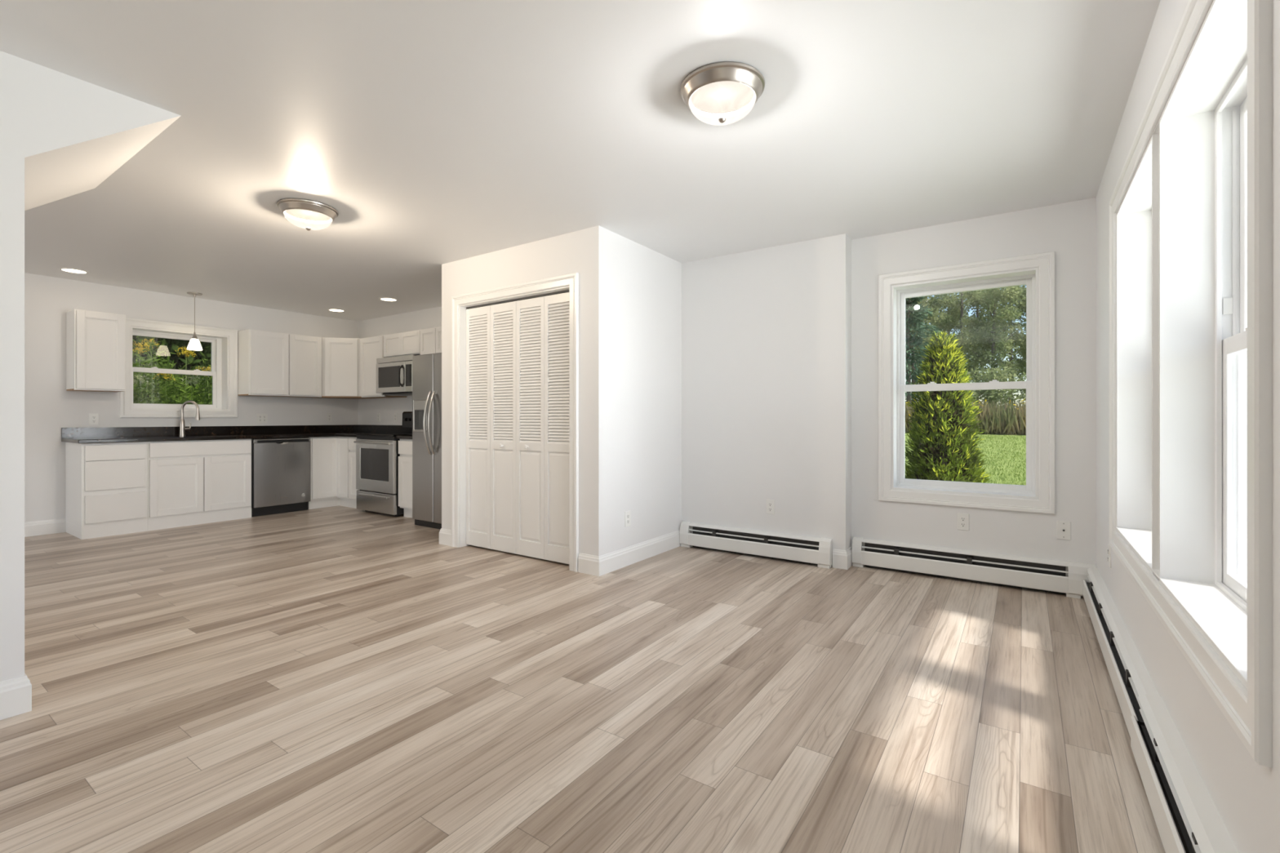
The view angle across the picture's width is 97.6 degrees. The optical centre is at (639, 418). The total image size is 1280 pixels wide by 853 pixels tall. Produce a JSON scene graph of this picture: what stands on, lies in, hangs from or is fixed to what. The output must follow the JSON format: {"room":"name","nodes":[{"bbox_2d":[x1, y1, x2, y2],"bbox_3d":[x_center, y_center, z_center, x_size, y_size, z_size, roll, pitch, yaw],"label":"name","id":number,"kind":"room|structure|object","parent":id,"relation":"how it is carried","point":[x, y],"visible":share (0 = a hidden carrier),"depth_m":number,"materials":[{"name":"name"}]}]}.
{"room":"empty living room","nodes":[
{"label":"empty living room","id":0,"kind":"room"},
{"bbox_2d":[0,50,181,681],"bbox_3d":[-3.627,-0.122,1.394,1.390,2.440,3.603,0,0,34],"label":"wall","id":1,"kind":"structure","parent":0,"point":[62,135],"depth_m":2.10,"materials":[{"name":"white paint"}]},
{"bbox_2d":[0,673,31,719],"bbox_3d":[-3.756,1.031,1.206,1.422,0.134,3.146,0,0,34],"label":"baseboard","id":2,"kind":"structure","parent":1,"relation":"attached to","point":[15,694],"depth_m":2.07,"materials":[{"name":"white paint"}]},
{"bbox_2d":[24,272,358,522],"bbox_3d":[-5.973,-0.122,5.065,0.340,2.440,7.410,0,0,34],"label":"wall","id":3,"kind":"structure","parent":0,"point":[49,407],"depth_m":5.55,"materials":[{"name":"white paint"}]},
{"bbox_2d":[24,518,66,537],"bbox_3d":[-6.665,1.031,3.739,0.016,0.134,4.038,0,0,34],"label":"baseboard","id":4,"kind":"structure","parent":3,"relation":"attached to","point":[53,526],"depth_m":5.28,"materials":[{"name":"white paint"}]},
{"bbox_2d":[88,413,98,425],"bbox_3d":[-5.420,0.012,5.564,0.009,0.114,0.070,0,0,34],"label":"wall outlet","id":5,"kind":"object","parent":3,"relation":"attached to","point":[93,418],"visible":1,"depth_m":5.56,"materials":[{"name":"white plastic"}]},
{"bbox_2d":[66,309,125,391],"bbox_3d":[-5.292,-0.641,5.463,0.330,0.755,0.365,0,0,34],"label":"upper cabinet","id":6,"kind":"object","parent":3,"relation":"attached to","point":[95,341],"visible":1,"depth_m":5.36,"materials":[{"name":"white paint"}]},
{"bbox_2d":[120,317,237,417],"bbox_3d":[-5.012,-0.518,6.148,0.022,1.031,1.036,0,0,34],"label":"trim","id":7,"kind":"structure","parent":3,"relation":"attached to","point":[126,411],"depth_m":6.12,"materials":[{"name":"white paint"}]},
{"bbox_2d":[130,326,228,410],"bbox_3d":[-5.130,-0.518,6.229,0.266,0.857,0.862,0,0,34],"label":"window","id":8,"kind":"structure","parent":3,"relation":"in","point":[220,344],"depth_m":6.43,"materials":[{"name":"white paint"}]},
{"bbox_2d":[61,424,357,438],"bbox_3d":[-4.721,0.143,6.571,0.020,0.100,2.908,0,0,34],"label":"backsplash","id":9,"kind":"structure","parent":3,"relation":"attached to","point":[107,432],"depth_m":6.26,"materials":[{"name":"stone"}]},
{"bbox_2d":[257,413,267,422],"bbox_3d":[-4.577,0.005,6.794,0.009,0.114,0.116,0,0,34],"label":"wall outlet","id":10,"kind":"object","parent":3,"relation":"attached to","point":[261,418],"visible":1,"depth_m":6.79,"materials":[{"name":"white plastic"}]},
{"bbox_2d":[237,328,321,397],"bbox_3d":[-4.360,-0.641,6.824,0.330,0.755,0.805,0,0,34],"label":"upper cabinet","id":11,"kind":"object","parent":3,"relation":"attached to","point":[270,363],"visible":1,"depth_m":6.66,"materials":[{"name":"white paint"}]},
{"bbox_2d":[326,413,332,422],"bbox_3d":[-4.128,-0.007,7.450,0.009,0.114,0.070,0,0,34],"label":"wall outlet","id":12,"kind":"object","parent":3,"relation":"attached to","point":[329,415],"visible":1,"depth_m":7.45,"materials":[{"name":"white plastic"}]},
{"bbox_2d":[441,225,681,556],"bbox_3d":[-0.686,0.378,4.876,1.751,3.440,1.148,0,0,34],"label":"wall","id":13,"kind":"structure","parent":0,"point":[630,292],"depth_m":4.27,"materials":[{"name":"white paint"}]},
{"bbox_2d":[459,286,568,564],"bbox_3d":[-0.988,0.071,4.457,1.243,2.054,0.112,0,0,34],"label":"door","id":14,"kind":"structure","parent":13,"relation":"in","point":[514,350],"depth_m":4.47,"materials":[{"name":"white paint"}]},
{"bbox_2d":[451,272,578,572],"bbox_3d":[-1.027,0.029,4.401,1.410,2.138,0.022,0,0,34],"label":"trim","id":15,"kind":"structure","parent":13,"relation":"attached to","point":[571,280],"depth_m":4.12,"materials":[{"name":"white paint"}]},
{"bbox_2d":[439,528,680,576],"bbox_3d":[-0.690,1.031,4.870,1.783,0.134,1.164,0,0,34],"label":"baseboard","id":16,"kind":"structure","parent":13,"relation":"attached to","point":[597,566],"depth_m":4.21,"materials":[{"name":"white paint"}]},
{"bbox_2d":[624,511,631,527],"bbox_3d":[-0.090,0.753,4.188,0.009,0.114,0.070,0,0,34],"label":"wall outlet","id":17,"kind":"object","parent":13,"relation":"attached to","point":[627,514],"visible":1,"depth_m":4.18,"materials":[{"name":"white plastic"}]},
{"bbox_2d":[0,0,1160,321],"bbox_3d":[-2.491,-1.467,2.785,8.582,0.250,7.580,0,0,34],"label":"ceiling","id":18,"kind":"structure","parent":0,"point":[437,133],"depth_m":2.58,"materials":[{"name":"white paint"}]},
{"bbox_2d":[58,267,88,273],"bbox_3d":[-5.149,-1.339,5.101,0.196,0.006,0.196,0,0,34],"label":"recessed light","id":19,"kind":"object","parent":18,"relation":"in","point":[66,269],"visible":1,"depth_m":5.09,"materials":[{"name":"white plastic"}]},
{"bbox_2d":[186,292,202,350],"bbox_3d":[-4.790,-1.038,6.031,0.132,0.608,0.132,0,0,34],"label":"pendant lamp","id":20,"kind":"object","parent":18,"relation":"hanging from","point":[194,344],"visible":1,"depth_m":6.01,"materials":[{"name":"white glass"}]},
{"bbox_2d":[276,198,338,231],"bbox_3d":[-2.120,-1.270,3.585,0.340,0.143,0.340,0,0,34],"label":"ceiling lamp","id":21,"kind":"object","parent":18,"relation":"attached to","point":[308,215],"visible":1,"depth_m":3.49,"materials":[{"name":"white glass"}]},
{"bbox_2d":[327,308,345,311],"bbox_3d":[-3.772,-1.339,6.970,0.196,0.006,0.196,0,0,34],"label":"recessed light","id":22,"kind":"object","parent":18,"relation":"in","point":[330,309],"visible":1,"depth_m":6.96,"materials":[{"name":"white plastic"}]},
{"bbox_2d":[378,297,398,301],"bbox_3d":[-2.840,-1.339,6.332,0.196,0.006,0.196,0,0,34],"label":"recessed light","id":23,"kind":"object","parent":18,"relation":"in","point":[386,299],"visible":1,"depth_m":6.31,"materials":[{"name":"white plastic"}]},
{"bbox_2d":[680,61,764,125],"bbox_3d":[0.333,-1.270,2.275,0.340,0.143,0.340,0,0,34],"label":"ceiling lamp","id":24,"kind":"object","parent":18,"relation":"attached to","point":[722,93],"visible":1,"depth_m":2.18,"materials":[{"name":"white glass"}]},
{"bbox_2d":[0,505,1165,852],"bbox_3d":[-2.491,1.223,2.785,8.582,0.250,7.580,0,0,34],"label":"floor","id":25,"kind":"structure","parent":0,"point":[335,679],"depth_m":2.17,"materials":[{"name":"wood"}]},
{"bbox_2d":[65,441,147,539],"bbox_3d":[-5.151,0.663,5.418,0.614,0.869,0.462,0,0,34],"label":"base cabinet","id":26,"kind":"object","parent":25,"relation":"on","point":[106,483],"visible":0.99,"depth_m":5.23,"materials":[{"name":"white paint"}]},
{"bbox_2d":[61,424,402,443],"bbox_3d":[-4.262,0.161,6.256,1.134,0.135,2.908,0,0,34],"label":"countertop","id":27,"kind":"structure","parent":26,"relation":"on","point":[107,434],"depth_m":6.22,"materials":[{"name":"stone"}]},
{"bbox_2d":[178,400,199,435],"bbox_3d":[-4.867,0.001,6.066,0.219,0.382,0.068,0,0,-2],"label":"faucet","id":28,"kind":"object","parent":27,"relation":"on","point":[182,425],"visible":0.98,"depth_m":6.05,"materials":[{"name":"silver metal"}]},
{"bbox_2d":[147,439,251,530],"bbox_3d":[-4.769,0.663,5.976,0.614,0.869,0.888,0,0,34],"label":"base cabinet","id":29,"kind":"object","parent":25,"relation":"on","point":[197,482],"visible":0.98,"depth_m":5.77,"materials":[{"name":"white paint"}]},
{"bbox_2d":[251,437,310,516],"bbox_3d":[-4.330,0.665,6.592,0.606,0.866,0.606,0,0,34],"label":"dishwasher","id":30,"kind":"object","parent":25,"relation":"on","point":[281,467],"visible":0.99,"depth_m":6.41,"materials":[{"name":"silver metal"}]},
{"bbox_2d":[308,436,354,509],"bbox_3d":[-3.801,0.663,7.155,0.878,0.869,0.903,0,0,34],"label":"base cabinet","id":31,"kind":"object","parent":25,"relation":"on","point":[329,455],"visible":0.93,"depth_m":6.83,"materials":[{"name":"white paint"}]},
{"bbox_2d":[348,437,359,508],"bbox_3d":[-3.252,0.663,6.955,0.250,0.869,0.614,0,0,34],"label":"base cabinet","id":32,"kind":"object","parent":25,"relation":"on","point":[352,446],"visible":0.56,"depth_m":6.73,"materials":[{"name":"white paint"}]},
{"bbox_2d":[353,411,412,516],"bbox_3d":[-2.853,0.508,6.624,0.764,1.180,0.696,0,0,34],"label":"range","id":33,"kind":"object","parent":25,"relation":"on","point":[377,455],"visible":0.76,"depth_m":6.35,"materials":[{"name":"silver metal"}]},
{"bbox_2d":[353,439,404,516],"bbox_3d":[-2.853,0.648,6.623,0.764,0.900,0.694,0,0,34],"label":"oven","id":34,"kind":"object","parent":33,"relation":"in","point":[376,460],"depth_m":6.33,"materials":[{"name":"silver metal"}]},
{"bbox_2d":[355,432,412,436],"bbox_3d":[-2.840,0.196,6.642,0.764,0.024,0.652,0,0,34],"label":"cooktop","id":35,"kind":"object","parent":33,"relation":"in","point":[387,434],"depth_m":6.47,"materials":[{"name":"black glass"}]},
{"bbox_2d":[398,439,412,517],"bbox_3d":[-2.287,0.663,6.294,0.525,0.869,0.614,0,0,34],"label":"base cabinet","id":36,"kind":"object","parent":25,"relation":"on","point":[405,446],"visible":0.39,"depth_m":6.12,"materials":[{"name":"white paint"}]},
{"bbox_2d":[395,435,412,439],"bbox_3d":[-2.294,0.161,6.284,0.530,0.135,0.638,0,0,34],"label":"countertop","id":37,"kind":"structure","parent":36,"relation":"on","point":[401,437],"depth_m":6.09,"materials":[{"name":"stone"}]},
{"bbox_2d":[412,352,441,529],"bbox_3d":[-1.770,0.229,5.765,0.910,1.738,0.846,0,0,34],"label":"fridge","id":38,"kind":"object","parent":25,"relation":"on","point":[426,368],"visible":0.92,"depth_m":5.60,"materials":[{"name":"silver metal"}]},
{"bbox_2d":[358,233,851,567],"bbox_3d":[-1.130,-0.122,6.058,6.570,2.440,0.300,0,0,34],"label":"wall","id":39,"kind":"structure","parent":0,"point":[766,332],"depth_m":4.42,"materials":[{"name":"white paint"}]},
{"bbox_2d":[320,337,377,399],"bbox_3d":[-3.830,-0.641,7.339,0.623,0.755,0.633,0,0,34],"label":"upper cabinet","id":40,"kind":"object","parent":39,"relation":"attached to","point":[340,357],"visible":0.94,"depth_m":7.11,"materials":[{"name":"white paint"}]},
{"bbox_2d":[377,413,380,422],"bbox_3d":[-3.491,-0.007,7.487,0.070,0.114,0.009,0,0,34],"label":"wall outlet","id":41,"kind":"object","parent":39,"relation":"attached to","point":[378,414],"visible":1,"depth_m":7.48,"materials":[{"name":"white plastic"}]},
{"bbox_2d":[357,424,402,432],"bbox_3d":[-3.438,0.143,7.442,1.114,0.100,0.020,0,0,34],"label":"backsplash","id":42,"kind":"structure","parent":39,"relation":"attached to","point":[361,428],"depth_m":7.44,"materials":[{"name":"stone"}]},
{"bbox_2d":[360,334,407,398],"bbox_3d":[-3.269,-0.641,7.138,0.520,0.755,0.330,0,0,34],"label":"upper cabinet","id":43,"kind":"object","parent":39,"relation":"attached to","point":[371,348],"visible":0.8,"depth_m":7.03,"materials":[{"name":"white paint"}]},
{"bbox_2d":[394,413,397,422],"bbox_3d":[-3.169,-0.007,7.266,0.070,0.114,0.009,0,0,34],"label":"wall outlet","id":44,"kind":"object","parent":39,"relation":"attached to","point":[395,414],"visible":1,"depth_m":7.26,"materials":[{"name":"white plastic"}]},
{"bbox_2d":[383,329,420,357],"bbox_3d":[-2.743,-0.879,6.782,0.740,0.279,0.324,0,0,34],"label":"upper cabinet","id":45,"kind":"object","parent":39,"relation":"attached to","point":[408,343],"visible":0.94,"depth_m":6.64,"materials":[{"name":"white paint"}]},
{"bbox_2d":[376,355,414,395],"bbox_3d":[-2.784,-0.502,6.721,0.736,0.436,0.468,0,0,34],"label":"microwave","id":46,"kind":"object","parent":45,"relation":"attached to","point":[393,374],"visible":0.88,"depth_m":6.58,"materials":[{"name":"silver metal"}]},
{"bbox_2d":[420,326,441,355],"bbox_3d":[-2.223,-0.861,6.422,0.520,0.317,0.330,0,0,34],"label":"upper cabinet","id":47,"kind":"object","parent":39,"relation":"attached to","point":[430,338],"visible":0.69,"depth_m":6.32,"materials":[{"name":"white paint"}]},
{"bbox_2d":[679,520,832,568],"bbox_3d":[0.878,0.994,4.459,1.264,0.208,0.070,0,0,34],"label":"baseboard heater","id":48,"kind":"object","parent":39,"relation":"attached to","point":[798,548],"visible":1,"depth_m":4.40,"materials":[{"name":"white metal"}]},
{"bbox_2d":[688,522,820,542],"bbox_3d":[0.883,0.987,4.467,1.100,0.183,0.050,0,0,34],"label":"hood","id":49,"kind":"object","parent":48,"relation":"attached to","point":[698,532],"depth_m":4.54,"materials":[{"name":"white metal"}]},
{"bbox_2d":[766,499,774,514],"bbox_3d":[1.023,0.697,4.396,0.070,0.114,0.009,0,0,34],"label":"wall outlet","id":50,"kind":"object","parent":39,"relation":"attached to","point":[770,503],"visible":1,"depth_m":4.39,"materials":[{"name":"white plastic"}]},
{"bbox_2d":[832,546,852,569],"bbox_3d":[1.507,1.031,4.161,0.106,0.134,0.181,0,0,34],"label":"baseboard","id":51,"kind":"structure","parent":39,"relation":"attached to","point":[842,559],"depth_m":4.09,"materials":[{"name":"white paint"}]},
{"bbox_2d":[851,197,1096,596],"bbox_3d":[2.276,-0.122,3.932,1.452,2.440,0.300,0,0,34],"label":"wall","id":52,"kind":"structure","parent":0,"point":[1068,229],"depth_m":3.67,"materials":[{"name":"white paint"}]},
{"bbox_2d":[957,512,968,530],"bbox_3d":[2.191,0.704,3.802,0.070,0.114,0.009,0,0,34],"label":"wall outlet","id":53,"kind":"object","parent":52,"relation":"attached to","point":[962,518],"visible":1,"depth_m":3.80,"materials":[{"name":"white plastic"}]},
{"bbox_2d":[891,267,1037,498],"bbox_3d":[2.242,-0.222,3.909,0.864,1.473,0.226,0,0,34],"label":"window","id":54,"kind":"structure","parent":52,"relation":"in","point":[1028,277],"depth_m":3.91,"materials":[{"name":"white paint"}]},
{"bbox_2d":[878,251,1054,514],"bbox_3d":[2.173,-0.222,3.807,1.038,1.647,0.022,0,0,34],"label":"trim","id":55,"kind":"structure","parent":52,"relation":"attached to","point":[1045,261],"depth_m":3.74,"materials":[{"name":"white paint"}]},
{"bbox_2d":[852,537,1096,599],"bbox_3d":[2.170,0.994,3.780,1.411,0.208,0.070,0,0,34],"label":"baseboard heater","id":56,"kind":"object","parent":52,"relation":"attached to","point":[1067,578],"visible":0.9,"depth_m":3.73,"materials":[{"name":"white metal"}]},
{"bbox_2d":[862,538,1068,577],"bbox_3d":[2.147,0.987,3.808,1.210,0.183,0.050,0,0,34],"label":"hood","id":57,"kind":"object","parent":56,"relation":"attached to","point":[940,562],"depth_m":3.81,"materials":[{"name":"white metal"}]},
{"bbox_2d":[1056,520,1071,540],"bbox_3d":[2.640,0.700,3.493,0.070,0.114,0.012,0,0,34],"label":"cable jack","id":58,"kind":"object","parent":52,"relation":"attached to","point":[1063,528],"visible":1,"depth_m":3.49,"materials":[{"name":"white plastic"}]},
{"bbox_2d":[1096,0,1279,852],"bbox_3d":[0.925,-0.122,0.445,0.300,2.440,7.580,0,0,34],"label":"wall","id":59,"kind":"structure","parent":0,"point":[1245,793],"depth_m":1.41,"materials":[{"name":"white paint"}]},
{"bbox_2d":[1107,542,1111,568],"bbox_3d":[2.385,0.698,2.851,0.009,0.114,0.070,0,0,34],"label":"wall outlet","id":60,"kind":"object","parent":59,"relation":"attached to","point":[1108,546],"visible":0.89,"depth_m":2.84,"materials":[{"name":"white plastic"}]},
{"bbox_2d":[1116,133,1159,574],"bbox_3d":[2.088,-0.216,2.211,0.226,1.495,0.895,0,0,34],"label":"window","id":61,"kind":"structure","parent":59,"relation":"in","point":[1138,213],"depth_m":2.58,"materials":[{"name":"white paint"}]},
{"bbox_2d":[1083,567,1238,852],"bbox_3d":[1.491,0.993,1.602,0.074,0.210,4.288,0,0,34],"label":"baseboard heater","id":62,"kind":"object","parent":59,"relation":"attached to","point":[1187,818],"visible":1,"depth_m":1.60,"materials":[{"name":"white metal"}]},
{"bbox_2d":[1086,567,1159,696],"bbox_3d":[2.173,0.987,2.577,0.050,0.183,1.908,0,0,34],"label":"hood","id":63,"kind":"object","parent":62,"relation":"attached to","point":[1128,673],"depth_m":2.35,"materials":[{"name":"white metal"}]},
{"bbox_2d":[1137,694,1238,852],"bbox_3d":[0.986,0.983,0.849,0.057,0.190,2.315,0,0,34],"label":"hood","id":64,"kind":"object","parent":62,"relation":"attached to","point":[1197,825],"depth_m":1.40,"materials":[{"name":"white metal"}]},
{"bbox_2d":[1115,527,1247,684],"bbox_3d":[1.758,0.516,1.818,0.130,0.006,1.893,0,0,34],"label":"sill","id":65,"kind":"structure","parent":59,"relation":"attached to","point":[1222,620],"depth_m":1.50,"materials":[{"name":"white paint"}]},
{"bbox_2d":[1108,0,1272,768],"bbox_3d":[1.699,-0.216,1.859,0.021,1.669,2.091,0,0,34],"label":"trim","id":66,"kind":"structure","parent":59,"relation":"attached to","point":[1249,712],"depth_m":1.01,"materials":[{"name":"white paint"}]},
{"bbox_2d":[1159,0,1247,688],"bbox_3d":[1.515,-0.216,1.374,0.226,1.495,0.910,0,0,34],"label":"window","id":67,"kind":"structure","parent":59,"relation":"in","point":[1203,120],"depth_m":1.74,"materials":[{"name":"white paint"}]},
{"label":"outside","id":68,"kind":"structure","parent":0,"visible":0},
{"bbox_2d":[133,355,177,404],"bbox_3d":[-10.260,0.248,6.238,8.020,2.800,10.700,0,0,34],"label":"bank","id":69,"kind":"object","parent":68,"point":[144,355],"depth_m":8.85,"materials":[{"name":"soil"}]},
{"bbox_2d":[133,374,151,403],"bbox_3d":[-5.851,0.457,6.539,0.338,1.936,0.340,0,0,37],"label":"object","id":70,"kind":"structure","parent":69,"relation":"on","point":[140,378],"depth_m":6.54,"materials":[{"name":"green plant"}]},
{"bbox_2d":[132,341,156,400],"bbox_3d":[-6.012,0.174,6.719,0.324,2.197,0.350,0,0,18],"label":"goldenrod","id":71,"kind":"object","parent":69,"relation":"on","point":[140,345],"visible":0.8,"depth_m":6.74,"materials":[{"name":"green"}]},
{"bbox_2d":[137,337,167,404],"bbox_3d":[-6.457,-0.121,7.393,0.304,1.875,0.356,0,0,4],"label":"goldenrod","id":72,"kind":"object","parent":69,"relation":"on","point":[150,340],"visible":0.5,"depth_m":7.38,"materials":[{"name":"green"}]},
{"bbox_2d":[153,373,176,404],"bbox_3d":[-5.819,0.348,6.908,0.306,1.886,0.348,0,0,-37],"label":"goldenrod","id":73,"kind":"object","parent":69,"relation":"on","point":[159,373],"visible":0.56,"depth_m":6.89,"materials":[{"name":"green"}]},
{"bbox_2d":[132,335,201,399],"bbox_3d":[-8.142,-1.475,8.259,2.729,3.303,2.457,0,0,13],"label":"shrub","id":74,"kind":"object","parent":69,"relation":"on","point":[172,348],"visible":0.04,"depth_m":8.54,"materials":[{"name":"green plant"}]},
{"bbox_2d":[132,335,212,404],"bbox_3d":[-6.361,0.223,7.498,2.559,2.612,4.235,0,0,34],"label":"undergrowth","id":75,"kind":"object","parent":69,"relation":"on","point":[171,383],"visible":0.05,"depth_m":7.07,"materials":[{"name":"green plant"}]},
{"bbox_2d":[133,337,211,404],"bbox_3d":[-6.918,-1.353,9.569,2.457,3.303,2.729,0,0,32],"label":"shrub","id":76,"kind":"object","parent":69,"relation":"on","point":[206,346],"visible":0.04,"depth_m":8.86,"materials":[{"name":"green plant"}]},
{"bbox_2d":[168,346,197,404],"bbox_3d":[-5.912,0.109,7.273,0.332,2.084,0.341,0,0,12],"label":"goldenrod","id":77,"kind":"object","parent":69,"relation":"on","point":[186,349],"visible":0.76,"depth_m":7.28,"materials":[{"name":"green"}]},
{"bbox_2d":[180,375,204,404],"bbox_3d":[-5.543,0.459,6.900,0.302,1.992,0.328,0,0,24],"label":"flowering plant","id":78,"kind":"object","parent":69,"relation":"on","point":[193,382],"depth_m":6.91,"materials":[{"name":"green"}]},
{"bbox_2d":[191,365,212,404],"bbox_3d":[-5.518,0.349,7.111,0.342,2.030,0.304,0,0,-32],"label":"goldenrod","id":79,"kind":"object","parent":69,"relation":"on","point":[207,369],"visible":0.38,"depth_m":7.10,"materials":[{"name":"green plant"}]},
{"bbox_2d":[193,366,212,404],"bbox_3d":[-5.645,0.284,7.329,0.317,1.916,0.346,0,0,-31],"label":"plant","id":80,"kind":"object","parent":69,"relation":"on","point":[197,366],"depth_m":7.31,"materials":[{"name":"green plant"}]},
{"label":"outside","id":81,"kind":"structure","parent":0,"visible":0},
{"bbox_2d":[905,431,1026,485],"bbox_3d":[25.227,0.252,27.993,70.000,2.808,65.300,0,0,34],"label":"lawn","id":82,"kind":"structure","parent":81,"point":[989,434],"depth_m":15.72,"materials":[{"name":"green plant"}]},
{"bbox_2d":[905,296,942,404],"bbox_3d":[14.393,-4.239,30.044,4.608,9.782,4.765,0,0,-36],"label":"spruce tree","id":83,"kind":"object","parent":82,"relation":"on","point":[916,322],"visible":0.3,"depth_m":29.63,"materials":[{"name":"green plant"}]},
{"bbox_2d":[905,296,946,399],"bbox_3d":[15.428,-4.666,31.812,3.571,10.577,3.348,0,0,18],"label":"leafy tree","id":84,"kind":"object","parent":82,"relation":"on","point":[935,314],"visible":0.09,"depth_m":31.34,"materials":[{"name":"green plant"}]},
{"bbox_2d":[911,293,951,384],"bbox_3d":[21.261,-5.977,42.041,3.712,12.572,4.249,0,0,44],"label":"leafy tree","id":85,"kind":"object","parent":82,"relation":"on","point":[935,295],"visible":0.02,"depth_m":41.26,"materials":[{"name":"green plant"}]},
{"bbox_2d":[905,331,991,483],"bbox_3d":[3.238,0.409,6.002,0.905,2.708,0.955,0,0,-44],"label":"arborvitae","id":86,"kind":"object","parent":82,"relation":"on","point":[940,448],"visible":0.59,"depth_m":5.84,"materials":[{"name":"green plant"}]},
{"bbox_2d":[923,291,976,373],"bbox_3d":[20.997,-5.029,37.927,3.668,10.853,3.205,0,0,-7],"label":"leafy tree","id":87,"kind":"object","parent":82,"relation":"on","point":[931,304],"visible":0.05,"depth_m":38.15,"materials":[{"name":"green plant"}]},
{"bbox_2d":[932,289,992,382],"bbox_3d":[19.743,-4.757,33.878,3.566,10.574,3.390,0,0,11],"label":"leafy tree","id":88,"kind":"object","parent":82,"relation":"on","point":[955,302],"visible":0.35,"depth_m":34.03,"materials":[{"name":"green plant"}]},
{"bbox_2d":[905,398,1026,435],"bbox_3d":[12.942,-0.083,24.192,23.272,1.720,4.913,0,0,28],"label":"meadow grass","id":89,"kind":"structure","parent":82,"relation":"on","point":[1001,420],"depth_m":22.04,"materials":[{"name":"green plant"}]},
{"bbox_2d":[905,398,1025,422],"bbox_3d":[12.980,-0.234,24.001,18.165,1.321,3.637,0,0,28],"label":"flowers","id":90,"kind":"object","parent":89,"relation":"on","point":[917,398],"visible":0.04,"depth_m":22.63,"materials":[{"name":"green plant"}]},
{"bbox_2d":[957,290,1007,399],"bbox_3d":[24.164,-5.684,39.976,3.809,12.034,4.062,0,0,-33],"label":"leafy tree","id":91,"kind":"object","parent":82,"relation":"on","point":[976,303],"visible":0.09,"depth_m":39.68,"materials":[{"name":"green plant"}]},
{"bbox_2d":[955,285,1026,382],"bbox_3d":[18.873,-4.310,30.113,3.183,9.929,3.348,0,0,-40],"label":"leafy tree","id":92,"kind":"object","parent":82,"relation":"on","point":[997,345],"visible":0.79,"depth_m":29.61,"materials":[{"name":"green plant"}]},
{"bbox_2d":[965,364,1024,406],"bbox_3d":[17.398,-1.131,28.264,3.471,3.200,3.302,0,0,25],"label":"shrub","id":93,"kind":"object","parent":82,"relation":"on","point":[991,394],"visible":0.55,"depth_m":27.67,"materials":[{"name":"green plant"}]},
{"bbox_2d":[974,285,1026,399],"bbox_3d":[23.725,-5.377,36.093,3.691,11.661,3.936,0,0,6],"label":"leafy tree","id":94,"kind":"object","parent":82,"relation":"on","point":[1004,304],"visible":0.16,"depth_m":35.81,"materials":[{"name":"green plant"}]},
{"bbox_2d":[1000,284,1026,378],"bbox_3d":[22.427,-4.629,31.883,3.519,10.412,3.075,0,0,32],"label":"leafy tree","id":95,"kind":"object","parent":82,"relation":"on","point":[1023,308],"visible":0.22,"depth_m":31.97,"materials":[{"name":"green plant"}]},
{"bbox_2d":[1011,372,1026,406],"bbox_3d":[19.154,-1.063,26.816,2.816,2.695,2.766,0,0,-11],"label":"shrub","id":96,"kind":"object","parent":82,"relation":"on","point":[1023,396],"visible":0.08,"depth_m":27.09,"materials":[{"name":"green plant"}]},
{"bbox_2d":[1013,284,1026,373],"bbox_3d":[27.032,-5.174,38.066,3.545,11.058,3.729,0,0,-1],"label":"leafy tree","id":97,"kind":"object","parent":82,"relation":"on","point":[1023,326],"visible":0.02,"depth_m":39.18,"materials":[{"name":"green plant"}]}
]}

